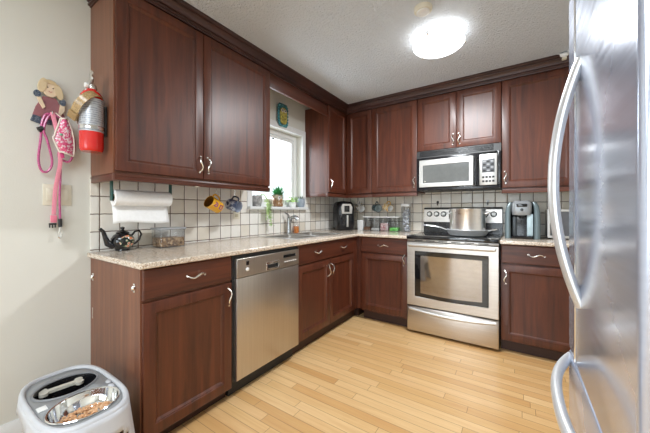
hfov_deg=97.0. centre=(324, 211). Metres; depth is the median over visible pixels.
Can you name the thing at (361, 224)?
canister
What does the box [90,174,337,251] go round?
backsplash
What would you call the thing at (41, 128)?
leash
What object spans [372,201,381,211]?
mug
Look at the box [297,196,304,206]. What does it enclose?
potted plant
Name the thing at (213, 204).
mug
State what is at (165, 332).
base cabinet
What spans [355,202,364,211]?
mug
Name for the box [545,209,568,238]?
toaster oven
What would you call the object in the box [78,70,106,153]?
fire extinguisher
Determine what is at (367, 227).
canister
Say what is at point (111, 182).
paper towel holder
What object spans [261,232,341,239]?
sink
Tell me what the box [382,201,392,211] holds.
mug
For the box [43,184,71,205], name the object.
light switch
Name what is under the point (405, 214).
jar
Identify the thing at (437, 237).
cooktop
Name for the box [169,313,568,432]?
floor
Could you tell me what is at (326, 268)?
base cabinet
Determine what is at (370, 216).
canister
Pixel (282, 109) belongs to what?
plaque
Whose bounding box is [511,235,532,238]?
drip tray
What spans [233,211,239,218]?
wall outlet
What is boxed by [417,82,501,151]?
upper cabinet
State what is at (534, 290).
base cabinet
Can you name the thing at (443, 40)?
ceiling light
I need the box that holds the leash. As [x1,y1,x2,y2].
[36,113,75,238]
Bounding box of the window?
[247,119,307,209]
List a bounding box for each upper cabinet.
[91,0,269,191]
[305,105,372,200]
[372,100,424,196]
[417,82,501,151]
[502,67,568,193]
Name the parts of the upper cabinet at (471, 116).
door, door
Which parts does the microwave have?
door, trim, handle, control panel, trim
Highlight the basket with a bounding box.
[340,214,353,228]
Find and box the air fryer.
[333,201,353,229]
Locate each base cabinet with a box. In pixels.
[90,256,232,432]
[292,237,353,353]
[348,236,363,318]
[361,237,406,326]
[501,244,569,360]
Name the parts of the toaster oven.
glass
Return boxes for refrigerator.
[548,0,649,432]
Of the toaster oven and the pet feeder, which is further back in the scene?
the toaster oven
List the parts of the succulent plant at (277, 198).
pot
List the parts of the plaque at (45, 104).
arm, arm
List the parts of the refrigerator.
drawer handle, door handle, freezer drawer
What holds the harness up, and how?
hanging from the plaque at (45, 104)
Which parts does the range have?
oven handle, storage drawer, oven door, control panel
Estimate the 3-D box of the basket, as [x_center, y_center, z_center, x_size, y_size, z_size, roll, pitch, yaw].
[0.271,0.127,3.579,0.188,0.180,0.017,0,0,-16]
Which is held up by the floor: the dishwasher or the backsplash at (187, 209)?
the dishwasher
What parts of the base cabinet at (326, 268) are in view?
door, door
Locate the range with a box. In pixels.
[407,207,502,349]
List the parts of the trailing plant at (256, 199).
pot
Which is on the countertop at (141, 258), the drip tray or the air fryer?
the air fryer
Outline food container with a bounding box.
[150,227,185,246]
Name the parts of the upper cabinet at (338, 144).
door, light rail, door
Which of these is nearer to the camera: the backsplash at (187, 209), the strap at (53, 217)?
the strap at (53, 217)
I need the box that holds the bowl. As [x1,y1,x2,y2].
[44,386,119,424]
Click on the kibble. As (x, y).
(87, 409)
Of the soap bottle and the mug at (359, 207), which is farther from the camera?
the mug at (359, 207)
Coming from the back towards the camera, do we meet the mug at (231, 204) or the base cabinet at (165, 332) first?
the mug at (231, 204)
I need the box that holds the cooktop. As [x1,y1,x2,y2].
[407,232,502,242]
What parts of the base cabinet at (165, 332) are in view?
drawer, door, handle, handle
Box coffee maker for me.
[505,201,540,239]
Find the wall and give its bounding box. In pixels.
[0,0,328,425]
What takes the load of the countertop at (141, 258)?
on the base cabinet at (165, 332)
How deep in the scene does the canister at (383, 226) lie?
3.47 m
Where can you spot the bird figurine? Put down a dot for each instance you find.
(563, 55)
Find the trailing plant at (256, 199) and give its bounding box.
[252,193,273,225]
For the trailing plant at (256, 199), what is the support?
on the window
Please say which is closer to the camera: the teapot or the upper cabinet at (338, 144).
the teapot
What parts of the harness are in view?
chest panel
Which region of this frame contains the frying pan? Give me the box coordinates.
[423,224,496,236]
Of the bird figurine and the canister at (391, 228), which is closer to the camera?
the bird figurine
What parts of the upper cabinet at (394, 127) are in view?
light rail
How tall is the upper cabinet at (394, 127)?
1.083 m
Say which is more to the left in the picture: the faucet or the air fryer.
the faucet
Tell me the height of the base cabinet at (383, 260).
0.888 m
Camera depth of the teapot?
1.71 m
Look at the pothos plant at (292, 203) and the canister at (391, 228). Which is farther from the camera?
the canister at (391, 228)
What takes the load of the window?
in the wall
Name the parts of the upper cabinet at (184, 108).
door, light rail, handle, door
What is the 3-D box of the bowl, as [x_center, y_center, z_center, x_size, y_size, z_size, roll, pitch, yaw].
[-0.969,0.807,1.159,0.211,0.068,0.236,0,0,34]
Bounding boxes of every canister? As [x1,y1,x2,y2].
[357,220,365,229]
[363,216,371,229]
[370,216,379,229]
[380,216,389,230]
[389,216,400,230]
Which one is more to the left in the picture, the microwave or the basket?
the basket
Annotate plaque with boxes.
[30,78,65,124]
[277,102,287,127]
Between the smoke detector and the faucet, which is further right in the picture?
the smoke detector
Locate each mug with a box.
[204,194,223,212]
[225,196,241,211]
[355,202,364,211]
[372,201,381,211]
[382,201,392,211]
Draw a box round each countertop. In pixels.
[87,229,420,269]
[500,235,568,247]
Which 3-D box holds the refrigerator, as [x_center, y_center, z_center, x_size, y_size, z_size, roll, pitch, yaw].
[0.922,0.226,0.499,0.830,1.860,0.686,0,0,34]
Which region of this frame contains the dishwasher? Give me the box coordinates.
[225,246,298,395]
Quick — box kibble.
[60,401,110,422]
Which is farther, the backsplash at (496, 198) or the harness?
the backsplash at (496, 198)
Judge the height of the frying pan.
0.102 m
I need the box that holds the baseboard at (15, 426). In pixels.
[0,418,22,432]
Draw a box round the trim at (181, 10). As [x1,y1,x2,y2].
[87,0,568,114]
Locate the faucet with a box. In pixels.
[284,212,298,233]
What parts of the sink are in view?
bowl, bowl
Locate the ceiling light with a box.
[413,25,466,58]
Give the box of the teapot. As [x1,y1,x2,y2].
[98,227,141,250]
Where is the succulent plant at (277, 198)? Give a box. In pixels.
[270,186,285,206]
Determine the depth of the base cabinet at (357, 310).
3.11 m
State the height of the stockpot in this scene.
0.245 m
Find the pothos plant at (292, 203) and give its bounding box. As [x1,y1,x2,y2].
[286,197,297,206]
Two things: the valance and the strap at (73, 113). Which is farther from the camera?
the valance
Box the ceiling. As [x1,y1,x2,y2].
[184,0,569,103]
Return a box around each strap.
[49,112,62,227]
[67,91,102,123]
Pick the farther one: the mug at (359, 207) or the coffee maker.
the mug at (359, 207)
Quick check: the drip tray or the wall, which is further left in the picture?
the wall
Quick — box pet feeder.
[16,364,134,432]
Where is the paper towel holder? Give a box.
[110,181,171,200]
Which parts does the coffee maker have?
panel, panel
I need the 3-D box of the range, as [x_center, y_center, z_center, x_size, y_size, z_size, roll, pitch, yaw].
[1.276,0.545,2.812,0.764,1.182,0.730,0,0,34]
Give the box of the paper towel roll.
[110,189,172,223]
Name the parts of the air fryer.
control panel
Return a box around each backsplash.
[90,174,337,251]
[338,190,568,236]
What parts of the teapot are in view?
spout, handle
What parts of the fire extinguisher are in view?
lever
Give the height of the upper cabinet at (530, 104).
1.029 m
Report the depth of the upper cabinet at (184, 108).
1.77 m
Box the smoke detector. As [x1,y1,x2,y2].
[414,1,431,16]
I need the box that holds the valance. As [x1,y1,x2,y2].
[270,73,327,115]
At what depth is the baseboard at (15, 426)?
1.42 m
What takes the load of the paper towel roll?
hanging from the paper towel holder
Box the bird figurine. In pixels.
[556,50,568,60]
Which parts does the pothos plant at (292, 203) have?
pot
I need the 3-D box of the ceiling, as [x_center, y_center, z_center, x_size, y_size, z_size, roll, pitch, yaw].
[-0.372,-1.345,0.529,3.270,0.100,6.620,0,0,34]
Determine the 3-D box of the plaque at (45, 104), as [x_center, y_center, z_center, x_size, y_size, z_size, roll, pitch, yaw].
[-1.457,-0.581,1.523,0.058,0.242,0.141,0,0,34]
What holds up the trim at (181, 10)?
on the upper cabinet at (184, 108)
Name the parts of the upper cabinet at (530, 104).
light rail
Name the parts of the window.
sill, sash, frame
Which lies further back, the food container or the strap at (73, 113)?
the food container
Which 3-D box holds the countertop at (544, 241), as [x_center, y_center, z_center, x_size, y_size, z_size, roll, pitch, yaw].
[1.881,0.252,2.452,0.636,0.029,0.656,0,0,34]
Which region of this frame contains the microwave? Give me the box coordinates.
[417,143,501,192]
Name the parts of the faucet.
spout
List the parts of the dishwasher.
kick plate, door, control panel, handle trim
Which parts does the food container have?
lid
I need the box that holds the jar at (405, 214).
[401,204,411,230]
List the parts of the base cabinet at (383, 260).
drawer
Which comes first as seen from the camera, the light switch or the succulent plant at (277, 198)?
the light switch
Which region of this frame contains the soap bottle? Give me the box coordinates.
[294,220,298,232]
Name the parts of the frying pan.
handle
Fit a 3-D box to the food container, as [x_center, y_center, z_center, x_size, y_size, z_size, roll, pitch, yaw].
[-1.062,0.172,1.950,0.138,0.130,0.174,0,0,34]
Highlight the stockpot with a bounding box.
[446,209,490,230]
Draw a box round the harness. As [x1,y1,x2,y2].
[52,113,74,157]
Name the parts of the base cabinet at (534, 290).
drawer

